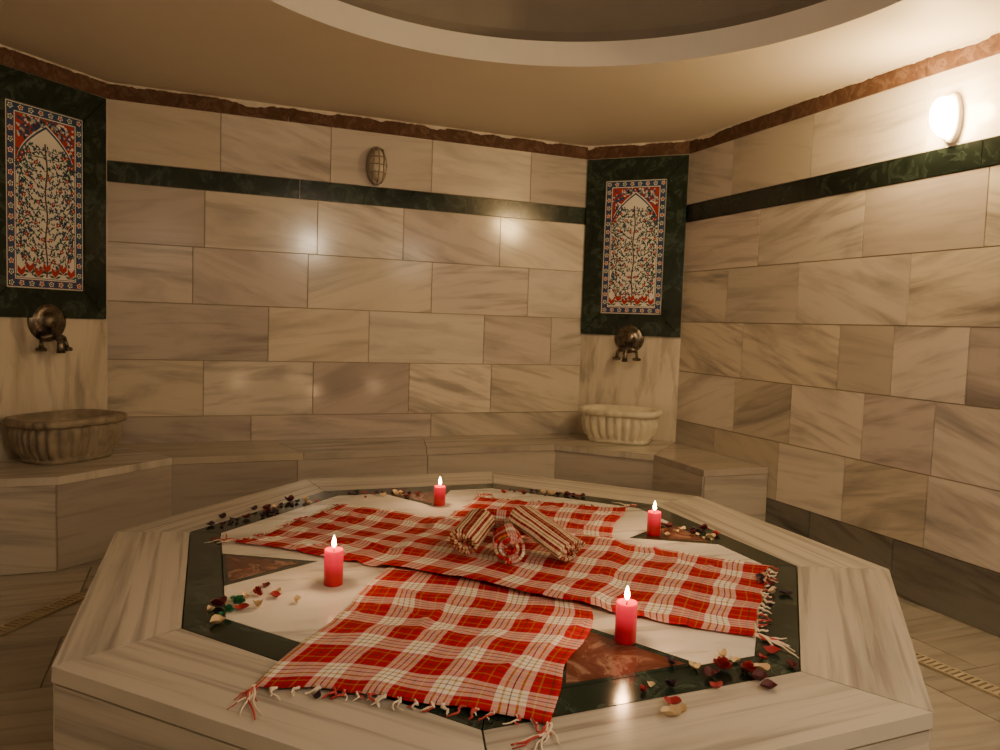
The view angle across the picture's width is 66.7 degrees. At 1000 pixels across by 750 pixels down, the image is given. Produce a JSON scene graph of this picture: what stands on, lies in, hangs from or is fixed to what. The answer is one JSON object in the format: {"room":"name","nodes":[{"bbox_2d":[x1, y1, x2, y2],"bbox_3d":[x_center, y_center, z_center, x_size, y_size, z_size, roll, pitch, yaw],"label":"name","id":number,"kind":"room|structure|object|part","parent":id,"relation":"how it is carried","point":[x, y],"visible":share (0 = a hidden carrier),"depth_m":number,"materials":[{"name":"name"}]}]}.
{"room":"spa","nodes":[
{"label":"spa","id":0,"kind":"room"},
{"bbox_2d":[0,67,106,459],"bbox_3d":[-2.314,-0.365,3.825,0.126,2.354,0.675,4,4,23],"label":"wall","id":1,"kind":"structure","parent":0,"point":[31,381],"depth_m":3.84,"materials":[{"name":"stone"}]},
{"bbox_2d":[28,304,72,352],"bbox_3d":[-2.208,-0.238,3.770,0.124,0.256,0.202,4,4,23],"label":"tap","id":2,"kind":"object","parent":1,"relation":"attached to","point":[48,323],"visible":1,"depth_m":3.75,"materials":[{"name":"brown metal"}]},
{"bbox_3d":[-2.245,-0.147,3.716,0.052,0.068,0.058,4,4,23],"label":"handle","id":3,"kind":"part","parent":2,"relation":"part of","materials":[{"name":"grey metal"}]},
{"bbox_3d":[-2.208,-0.175,3.773,0.119,0.128,0.042,4,4,23],"label":"spout","id":4,"kind":"part","parent":2,"relation":"part of","materials":[{"name":"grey metal"}]},
{"bbox_3d":[-2.191,-0.153,3.841,0.052,0.068,0.058,4,4,23],"label":"handle","id":5,"kind":"part","parent":2,"relation":"part of","materials":[{"name":"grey metal"}]},
{"bbox_2d":[0,64,105,318],"bbox_3d":[-2.238,-0.864,3.747,0.016,1.164,0.667,4,4,23],"label":"wall panel","id":6,"kind":"object","parent":1,"relation":"attached to","point":[53,134],"visible":1,"depth_m":3.77,"materials":[{"name":"multicoloured tile"}]},
{"bbox_2d":[5,99,82,290],"bbox_3d":[-2.238,-0.863,3.747,0.003,0.870,0.400,4,4,23],"label":"picture","id":7,"kind":"object","parent":6,"relation":"attached to","point":[44,143],"depth_m":3.73,"materials":[{"name":"multicoloured tile"}]},
{"bbox_2d":[0,44,107,98],"bbox_3d":[-2.215,-1.493,3.722,0.018,0.086,0.675,4,4,23],"label":"trim","id":8,"kind":"structure","parent":1,"relation":"attached to","point":[10,57],"depth_m":3.74,"materials":[{"name":"brown stone"}]},
{"bbox_2d":[107,96,587,443],"bbox_3d":[-0.807,-0.372,4.698,2.889,2.354,0.126,0,4,-22],"label":"wall","id":9,"kind":"structure","parent":0,"point":[231,316],"depth_m":4.54,"materials":[{"name":"stone"}]},
{"bbox_2d":[107,161,585,224],"bbox_3d":[-0.759,-1.081,4.593,2.888,0.110,0.010,0,4,-22],"label":"trim","id":10,"kind":"structure","parent":9,"relation":"attached to","point":[121,172],"depth_m":4.50,"materials":[{"name":"green stone"}]},
{"bbox_2d":[107,82,588,158],"bbox_3d":[-0.744,-1.499,4.561,2.889,0.086,0.018,0,4,-22],"label":"trim","id":11,"kind":"structure","parent":9,"relation":"attached to","point":[116,91],"depth_m":4.47,"materials":[{"name":"brown stone"}]},
{"bbox_2d":[366,146,386,185],"bbox_3d":[-0.729,-1.254,4.533,0.126,0.229,0.104,0,4,-22],"label":"wall lamp","id":12,"kind":"object","parent":9,"relation":"attached to","point":[376,162],"visible":1,"depth_m":4.51,"materials":[{"name":"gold metal"}]},
{"bbox_3d":[-0.727,-1.253,4.527,0.102,0.186,0.062,0,4,-22],"label":"glass","id":13,"kind":"part","parent":12,"relation":"part of","materials":[{"name":"beige glass"}]},
{"bbox_2d":[0,0,999,145],"bbox_3d":[0.217,-1.807,2.153,4.044,0.920,5.342,0,4,-22],"label":"ceiling","id":14,"kind":"structure","parent":0,"point":[578,72],"depth_m":3.52,"materials":[{"name":"paint"}]},
{"bbox_2d":[0,558,999,749],"bbox_3d":[0.155,0.995,2.467,4.797,0.006,5.649,0,4,-22],"label":"floor","id":15,"kind":"structure","parent":0,"point":[965,717],"depth_m":2.58,"materials":[{"name":"stone"}]},
{"bbox_2d":[0,592,85,636],"bbox_3d":[-1.727,0.896,2.861,0.070,0.008,0.416,3,4,13],"label":"drain grate","id":16,"kind":"object","parent":15,"relation":"on","point":[11,626],"visible":0.96,"depth_m":2.85,"materials":[{"name":"brass"}]},
{"bbox_2d":[0,433,768,575],"bbox_3d":[-0.567,0.648,4.076,3.828,0.420,1.354,0,4,-22],"label":"bench","id":17,"kind":"object","parent":15,"relation":"on","point":[62,516],"visible":0.71,"depth_m":4.03,"materials":[{"name":"beige stone"}]},
{"bbox_2d":[2,409,127,464],"bbox_3d":[-2.116,0.300,3.719,0.387,0.214,0.524,4,4,23],"label":"stone basin","id":18,"kind":"object","parent":17,"relation":"on","point":[58,437],"visible":1,"depth_m":3.58,"materials":[{"name":"stone"}]},
{"bbox_3d":[-0.560,0.456,4.063,3.828,0.035,1.354,0,4,-22],"label":"bench seat","id":19,"kind":"part","parent":17,"relation":"part of","materials":[{"name":"stone"}]},
{"bbox_2d":[578,404,662,444],"bbox_3d":[0.772,0.320,4.899,0.524,0.214,0.387,4,4,23],"label":"stone basin","id":20,"kind":"object","parent":17,"relation":"on","point":[604,423],"visible":1,"depth_m":4.76,"materials":[{"name":"stone"}]},
{"bbox_3d":[0.771,0.340,4.900,0.482,0.172,0.348,4,4,23],"label":"fluted bowl","id":21,"kind":"part","parent":20,"relation":"part of","materials":[{"name":"stone"}]},
{"bbox_2d":[51,472,932,749],"bbox_3d":[-0.026,0.775,2.464,2.335,0.421,2.470,0,4,-22],"label":"platform","id":22,"kind":"object","parent":15,"relation":"on","point":[141,663],"visible":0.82,"depth_m":1.68,"materials":[{"name":"beige stone"}]},
{"bbox_2d":[207,605,214,610],"bbox_3d":[-0.712,0.574,1.871,0.017,0.012,0.019,6,5,43],"label":"dried petal","id":23,"kind":"object","parent":22,"relation":"on","point":[209,607],"visible":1,"depth_m":1.87,"materials":[{"name":"beige plant"}]},
{"bbox_2d":[210,614,225,623],"bbox_3d":[-0.667,0.579,1.795,0.034,0.016,0.043,5,5,35],"label":"dried petal","id":24,"kind":"object","parent":22,"relation":"on","point":[215,619],"visible":1,"depth_m":1.80,"materials":[{"name":"beige plant"}]},
{"bbox_2d":[210,596,226,605],"bbox_3d":[-0.704,0.566,1.898,0.039,0.025,0.029,1,4,-9],"label":"dried petal","id":25,"kind":"object","parent":22,"relation":"on","point":[220,601],"visible":1,"depth_m":1.89,"materials":[{"name":"red plant"}]},
{"bbox_2d":[218,513,225,517],"bbox_3d":[-0.993,0.503,2.718,0.024,0.020,0.030,5,5,42],"label":"dried petal","id":26,"kind":"object","parent":22,"relation":"on","point":[223,515],"visible":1,"depth_m":2.71,"materials":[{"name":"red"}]},
{"bbox_2d":[223,604,234,611],"bbox_3d":[-0.663,0.568,1.855,0.028,0.020,0.028,0,4,-22],"label":"dried flower","id":27,"kind":"object","parent":22,"relation":"on","point":[228,608],"visible":1,"depth_m":1.85,"materials":[{"name":"green plant"}]},
{"bbox_2d":[231,595,245,603],"bbox_3d":[-0.658,0.563,1.910,0.035,0.022,0.035,0,4,-22],"label":"dried flower","id":28,"kind":"object","parent":22,"relation":"on","point":[238,599],"visible":1,"depth_m":1.91,"materials":[{"name":"green plant"}]},
{"bbox_2d":[233,603,248,609],"bbox_3d":[-0.641,0.576,1.886,0.031,0.012,0.038,6,5,44],"label":"dried petal","id":29,"kind":"object","parent":22,"relation":"on","point":[243,605],"visible":1,"depth_m":1.89,"materials":[{"name":"red plant"}]},
{"bbox_2d":[242,591,251,597],"bbox_3d":[-0.653,0.567,1.959,0.024,0.019,0.026,2,4,-5],"label":"dried petal","id":30,"kind":"object","parent":22,"relation":"on","point":[245,595],"visible":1,"depth_m":1.96,"materials":[{"name":"beige plant"}]},
{"bbox_2d":[253,599,262,607],"bbox_3d":[-0.606,0.570,1.903,0.025,0.023,0.027,-1,5,-33],"label":"dried petal","id":31,"kind":"object","parent":22,"relation":"on","point":[257,603],"visible":1,"depth_m":1.91,"materials":[{"name":"beige plant"}]},
{"bbox_2d":[253,586,262,593],"bbox_3d":[-0.633,0.560,1.984,0.026,0.020,0.027,0,4,-22],"label":"dried flower","id":32,"kind":"object","parent":22,"relation":"on","point":[257,589],"visible":1,"depth_m":1.98,"materials":[{"name":"red plant"}]},
{"bbox_2d":[262,582,269,586],"bbox_3d":[-0.630,0.566,2.048,0.021,0.011,0.029,2,4,-2],"label":"dried petal","id":33,"kind":"object","parent":22,"relation":"on","point":[266,584],"visible":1,"depth_m":2.05,"materials":[{"name":"red plant"}]},
{"bbox_2d":[268,508,276,513],"bbox_3d":[-0.841,0.504,2.802,0.036,0.018,0.026,1,4,-18],"label":"dried petal","id":34,"kind":"object","parent":22,"relation":"on","point":[273,510],"visible":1,"depth_m":2.80,"materials":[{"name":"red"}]},
{"bbox_2d":[270,590,281,596],"bbox_3d":[-0.582,0.571,1.976,0.034,0.014,0.027,1,4,-7],"label":"dried petal","id":35,"kind":"object","parent":22,"relation":"on","point":[275,593],"visible":1,"depth_m":1.98,"materials":[{"name":"red plant"}]},
{"bbox_2d":[285,495,293,501],"bbox_3d":[-0.830,0.488,2.997,0.038,0.024,0.028,2,4,3],"label":"dried petal","id":36,"kind":"object","parent":22,"relation":"on","point":[291,497],"visible":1,"depth_m":2.99,"materials":[{"name":"red plant"}]},
{"bbox_2d":[293,595,300,601],"bbox_3d":[-0.520,0.574,1.947,0.019,0.016,0.024,4,4,26],"label":"dried petal","id":37,"kind":"object","parent":22,"relation":"on","point":[296,598],"visible":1,"depth_m":1.95,"materials":[{"name":"beige plant"}]},
{"bbox_2d":[311,690,320,698],"bbox_3d":[-0.352,0.614,1.457,0.020,0.012,0.016,5,5,34],"label":"dried petal","id":38,"kind":"object","parent":22,"relation":"on","point":[317,694],"visible":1,"depth_m":1.46,"materials":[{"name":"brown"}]},
{"bbox_2d":[324,536,343,586],"bbox_3d":[-0.456,0.506,2.083,0.052,0.137,0.052,0,4,-22],"label":"candle","id":39,"kind":"object","parent":22,"relation":"on","point":[333,556],"visible":1,"depth_m":2.06,"materials":[{"name":"red wax"}]},
{"bbox_2d":[227,492,638,749],"bbox_3d":[0.013,0.570,2.272,0.681,0.016,1.971,3,4,14],"label":"plaid cloth","id":40,"kind":"object","parent":22,"relation":"on","point":[413,635],"visible":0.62,"depth_m":1.71,"materials":[{"name":"fabric"}]},
{"bbox_2d":[205,504,798,657],"bbox_3d":[-0.005,0.558,2.374,1.784,0.025,0.681,4,4,24],"label":"plaid cloth","id":41,"kind":"object","parent":40,"relation":"on","point":[667,586],"visible":0.84,"depth_m":2.28,"materials":[{"name":"fabric"}]},
{"bbox_2d":[447,508,494,553],"bbox_3d":[-0.090,0.489,2.390,0.105,0.098,0.216,3,4,14],"label":"rolled towel","id":42,"kind":"object","parent":41,"relation":"on","point":[467,536],"visible":1,"depth_m":2.32,"materials":[{"name":"fabric"}]},
{"bbox_2d":[487,509,527,535],"bbox_3d":[0.035,0.492,2.533,0.167,0.080,0.096,3,4,16],"label":"rolled towel","id":43,"kind":"object","parent":41,"relation":"on","point":[501,517],"visible":0.35,"depth_m":2.51,"materials":[{"name":"fabric"}]},
{"bbox_2d":[492,523,524,563],"bbox_3d":[0.023,0.513,2.311,0.095,0.093,0.125,2,4,-5],"label":"rolled towel","id":44,"kind":"object","parent":41,"relation":"on","point":[508,544],"visible":1,"depth_m":2.26,"materials":[{"name":"fabric"}]},
{"bbox_2d":[508,506,585,561],"bbox_3d":[0.142,0.489,2.362,0.229,0.136,0.129,6,5,43],"label":"rolled towel","id":45,"kind":"object","parent":41,"relation":"on","point":[547,533],"visible":1,"depth_m":2.32,"materials":[{"name":"fabric"}]},
{"bbox_2d":[755,573,765,578],"bbox_3d":[0.768,0.597,2.244,0.027,0.018,0.037,2,4,-6],"label":"dried petal","id":46,"kind":"object","parent":41,"relation":"on","point":[761,575],"visible":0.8,"depth_m":2.25,"materials":[{"name":"brown plant"}]},
{"bbox_2d":[434,477,445,505],"bbox_3d":[-0.240,0.461,3.028,0.046,0.115,0.046,0,4,-22],"label":"candle","id":47,"kind":"object","parent":22,"relation":"on","point":[439,490],"visible":1,"depth_m":3.01,"materials":[{"name":"red wax"}]},
{"bbox_2d":[614,586,637,644],"bbox_3d":[0.295,0.555,1.770,0.050,0.133,0.050,0,4,-22],"label":"candle","id":48,"kind":"object","parent":22,"relation":"on","point":[626,608],"visible":1,"depth_m":1.75,"materials":[{"name":"red wax"}]},
{"bbox_2d":[640,684,646,691],"bbox_3d":[0.288,0.631,1.529,0.014,0.013,0.025,4,4,23],"label":"dried petal","id":49,"kind":"object","parent":22,"relation":"on","point":[643,688],"visible":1,"depth_m":1.53,"materials":[{"name":"red plant"}]},
{"bbox_2d":[647,681,654,686],"bbox_3d":[0.310,0.631,1.553,0.018,0.011,0.019,3,4,17],"label":"dried petal","id":50,"kind":"object","parent":22,"relation":"on","point":[651,683],"visible":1,"depth_m":1.56,"materials":[{"name":"beige plant"}]},
{"bbox_2d":[647,502,660,535],"bbox_3d":[0.548,0.507,2.698,0.048,0.122,0.048,0,4,-22],"label":"candle","id":51,"kind":"object","parent":22,"relation":"on","point":[654,516],"visible":1,"depth_m":2.68,"materials":[{"name":"red wax"}]},
{"bbox_2d":[664,522,672,527],"bbox_3d":[0.621,0.553,2.799,0.033,0.020,0.024,4,4,22],"label":"dried petal","id":52,"kind":"object","parent":22,"relation":"on","point":[669,524],"visible":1,"depth_m":2.80,"materials":[{"name":"red plant"}]},
{"bbox_2d":[660,705,681,715],"bbox_3d":[0.324,0.636,1.437,0.040,0.017,0.032,3,4,9],"label":"dried petal","id":53,"kind":"object","parent":22,"relation":"on","point":[667,710],"visible":1,"depth_m":1.44,"materials":[{"name":"beige plant"}]},
{"bbox_2d":[665,679,677,686],"bbox_3d":[0.350,0.630,1.555,0.025,0.017,0.020,5,5,33],"label":"dried petal","id":54,"kind":"object","parent":22,"relation":"on","point":[670,682],"visible":1,"depth_m":1.55,"materials":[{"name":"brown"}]},
{"bbox_2d":[667,654,676,664],"bbox_3d":[0.375,0.623,1.659,0.021,0.018,0.027,2,4,6],"label":"dried petal","id":55,"kind":"object","parent":22,"relation":"on","point":[670,660],"visible":1,"depth_m":1.66,"materials":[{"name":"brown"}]},
{"bbox_2d":[664,696,681,704],"bbox_3d":[0.337,0.636,1.481,0.035,0.013,0.028,1,4,-8],"label":"dried petal","id":56,"kind":"object","parent":22,"relation":"on","point":[673,700],"visible":0.99,"depth_m":1.49,"materials":[{"name":"red plant"}]},
{"bbox_2d":[670,703,686,711],"bbox_3d":[0.343,0.638,1.454,0.026,0.013,0.032,-1,5,-39],"label":"dried petal","id":57,"kind":"object","parent":22,"relation":"on","point":[683,706],"visible":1,"depth_m":1.46,"materials":[{"name":"beige plant"}]},
{"bbox_2d":[689,661,700,668],"bbox_3d":[0.421,0.628,1.642,0.024,0.014,0.030,2,4,-2],"label":"dried petal","id":58,"kind":"object","parent":22,"relation":"on","point":[692,664],"visible":1,"depth_m":1.65,"materials":[{"name":"beige plant"}]},
{"bbox_2d":[699,524,707,529],"bbox_3d":[0.746,0.558,2.786,0.038,0.021,0.028,1,4,-19],"label":"dried petal","id":59,"kind":"object","parent":22,"relation":"on","point":[703,526],"visible":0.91,"depth_m":2.78,"materials":[{"name":"red plant"}]},
{"bbox_2d":[704,666,716,677],"bbox_3d":[0.444,0.629,1.604,0.028,0.017,0.038,4,4,30],"label":"dried petal","id":60,"kind":"object","parent":22,"relation":"on","point":[709,672],"visible":1,"depth_m":1.61,"materials":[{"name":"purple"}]},
{"bbox_2d":[706,533,715,537],"bbox_3d":[0.744,0.567,2.679,0.034,0.018,0.027,3,4,13],"label":"dried petal","id":61,"kind":"object","parent":22,"relation":"on","point":[712,535],"visible":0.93,"depth_m":2.67,"materials":[{"name":"beige plant"}]},
{"bbox_2d":[709,681,722,687],"bbox_3d":[0.443,0.635,1.558,0.029,0.011,0.024,-2,5,-44],"label":"dried petal","id":62,"kind":"object","parent":22,"relation":"on","point":[718,684],"visible":1,"depth_m":1.56,"materials":[{"name":"red plant"}]},
{"bbox_2d":[717,648,726,656],"bbox_3d":[0.499,0.624,1.705,0.020,0.017,0.022,0,4,-25],"label":"dried petal","id":63,"kind":"object","parent":22,"relation":"on","point":[723,652],"visible":0.87,"depth_m":1.71,"materials":[{"name":"beige plant"}]},
{"bbox_2d":[713,656,732,668],"bbox_3d":[0.483,0.620,1.639,0.040,0.025,0.042,0,4,-22],"label":"dried flower","id":64,"kind":"object","parent":22,"relation":"on","point":[722,662],"visible":1,"depth_m":1.64,"materials":[{"name":"red plant"}]},
{"bbox_2d":[730,655,740,661],"bbox_3d":[0.522,0.629,1.682,0.023,0.013,0.025,5,5,42],"label":"dried petal","id":65,"kind":"object","parent":22,"relation":"on","point":[734,659],"visible":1,"depth_m":1.69,"materials":[{"name":"beige plant"}]},
{"bbox_2d":[741,661,755,671],"bbox_3d":[0.536,0.624,1.629,0.033,0.022,0.034,0,4,-22],"label":"dried flower","id":66,"kind":"object","parent":22,"relation":"on","point":[749,666],"visible":1,"depth_m":1.62,"materials":[{"name":"red plant"}]},
{"bbox_2d":[751,669,767,680],"bbox_3d":[0.545,0.633,1.597,0.039,0.018,0.028,1,4,-8],"label":"dried petal","id":67,"kind":"object","parent":22,"relation":"on","point":[757,674],"visible":1,"depth_m":1.60,"materials":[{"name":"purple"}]},
{"bbox_2d":[753,663,769,671],"bbox_3d":[0.564,0.631,1.640,0.037,0.017,0.029,3,4,20],"label":"dried petal","id":68,"kind":"object","parent":22,"relation":"on","point":[764,667],"visible":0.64,"depth_m":1.64,"materials":[{"name":"beige plant"}]},
{"bbox_2d":[759,653,766,658],"bbox_3d":[0.589,0.631,1.702,0.013,0.010,0.022,1,4,-20],"label":"dried petal","id":69,"kind":"object","parent":22,"relation":"on","point":[761,656],"visible":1,"depth_m":1.70,"materials":[{"name":"red plant"}]},
{"bbox_2d":[760,679,777,688],"bbox_3d":[0.552,0.638,1.562,0.039,0.014,0.028,2,4,-6],"label":"dried petal","id":70,"kind":"object","parent":22,"relation":"on","point":[766,683],"visible":1,"depth_m":1.57,"materials":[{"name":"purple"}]},
{"bbox_2d":[767,587,775,593],"bbox_3d":[0.762,0.605,2.130,0.026,0.016,0.020,1,4,-18],"label":"dried petal","id":71,"kind":"object","parent":22,"relation":"on","point":[771,590],"visible":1,"depth_m":2.13,"materials":[{"name":"beige plant"}]},
{"bbox_2d":[763,645,780,653],"bbox_3d":[0.621,0.628,1.733,0.040,0.015,0.036,-1,5,-37],"label":"dried petal","id":72,"kind":"object","parent":22,"relation":"on","point":[771,649],"visible":1,"depth_m":1.74,"materials":[{"name":"red plant"}]},
{"bbox_2d":[779,589,793,594],"bbox_3d":[0.802,0.609,2.127,0.039,0.012,0.029,5,5,38],"label":"dried petal","id":73,"kind":"object","parent":22,"relation":"on","point":[783,591],"visible":1,"depth_m":2.13,"materials":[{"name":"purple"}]},
{"bbox_2d":[786,659,798,667],"bbox_3d":[0.640,0.633,1.665,0.024,0.014,0.033,2,4,-2],"label":"dried petal","id":74,"kind":"object","parent":22,"relation":"on","point":[790,662],"visible":1,"depth_m":1.67,"materials":[{"name":"red plant"}]},
{"bbox_2d":[915,652,999,698],"bbox_3d":[1.546,1.024,2.640,0.070,0.008,0.566,0,4,-27],"label":"drain grate","id":75,"kind":"object","parent":15,"relation":"on","point":[991,689],"visible":0.57,"depth_m":2.59,"materials":[{"name":"beige metal"}]},
{"bbox_2d":[577,154,689,441],"bbox_3d":[0.889,-0.341,5.099,0.675,2.354,0.126,4,4,23],"label":"wall","id":76,"kind":"structure","parent":0,"point":[652,381],"depth_m":5.04,"materials":[{"name":"stone"}]},
{"bbox_2d":[612,325,643,361],"bbox_3d":[0.835,-0.216,4.992,0.202,0.256,0.124,4,4,23],"label":"tap","id":77,"kind":"object","parent":76,"relation":"attached to","point":[628,339],"visible":1,"depth_m":5.01,"materials":[{"name":"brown metal"}]},
{"bbox_3d":[0.772,-0.132,5.031,0.058,0.068,0.052,4,4,23],"label":"handle","id":78,"kind":"part","parent":77,"relation":"part of","materials":[{"name":"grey metal"}]},
{"bbox_3d":[0.832,-0.152,4.993,0.042,0.128,0.119,4,4,23],"label":"spout","id":79,"kind":"part","parent":77,"relation":"part of","materials":[{"name":"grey metal"}]},
{"bbox_3d":[0.897,-0.124,4.977,0.058,0.068,0.052,4,4,23],"label":"handle","id":80,"kind":"part","parent":77,"relation":"part of","materials":[{"name":"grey metal"}]},
{"bbox_2d":[581,154,689,337],"bbox_3d":[0.878,-0.842,5.000,0.667,1.164,0.016,4,4,23],"label":"wall panel","id":81,"kind":"object","parent":76,"relation":"attached to","point":[633,219],"visible":1,"depth_m":4.99,"materials":[{"name":"green stone"}]},
{"bbox_2d":[601,179,666,313],"bbox_3d":[0.878,-0.840,5.000,0.400,0.870,0.003,4,4,23],"label":"picture","id":82,"kind":"object","parent":81,"relation":"attached to","point":[633,219],"depth_m":5.00,"materials":[{"name":"multicoloured tile"}]},
{"bbox_2d":[588,140,689,159],"bbox_3d":[0.902,-1.469,4.962,0.675,0.086,0.018,4,4,23],"label":"trim","id":83,"kind":"structure","parent":76,"relation":"attached to","point":[668,147],"depth_m":4.95,"materials":[{"name":"brown stone"}]},
{"bbox_2d":[675,54,999,636],"bbox_3d":[2.000,-0.161,2.995,0.126,2.354,4.187,0,4,-22],"label":"wall","id":84,"kind":"structure","parent":0,"point":[846,346],"depth_m":3.54,"materials":[{"name":"stone"}]},
{"bbox_2d":[686,136,999,221],"bbox_3d":[1.967,-0.874,2.924,0.010,0.110,4.186,0,4,-22],"label":"trim","id":85,"kind":"structure","parent":84,"relation":"attached to","point":[986,153],"depth_m":3.57,"materials":[{"name":"green stone"}]},
{"bbox_2d":[689,31,999,153],"bbox_3d":[1.977,-1.292,2.894,0.018,0.086,4.187,0,4,-22],"label":"trim","id":86,"kind":"structure","parent":84,"relation":"attached to","point":[986,46],"depth_m":3.57,"materials":[{"name":"brown tile"}]},
{"bbox_2d":[930,92,962,143],"bbox_3d":[1.823,-1.061,3.120,0.122,0.207,0.083,0,4,-22],"label":"wall lamp","id":87,"kind":"object","parent":84,"relation":"attached to","point":[946,113],"visible":1,"depth_m":3.10,"materials":[{"name":"beige glass"}]},
{"bbox_3d":[1.810,-1.061,3.115,0.095,0.168,0.067,0,4,-22],"label":"glass","id":88,"kind":"part","parent":87,"relation":"part of","materials":[{"name":"beige glass"}]}
]}

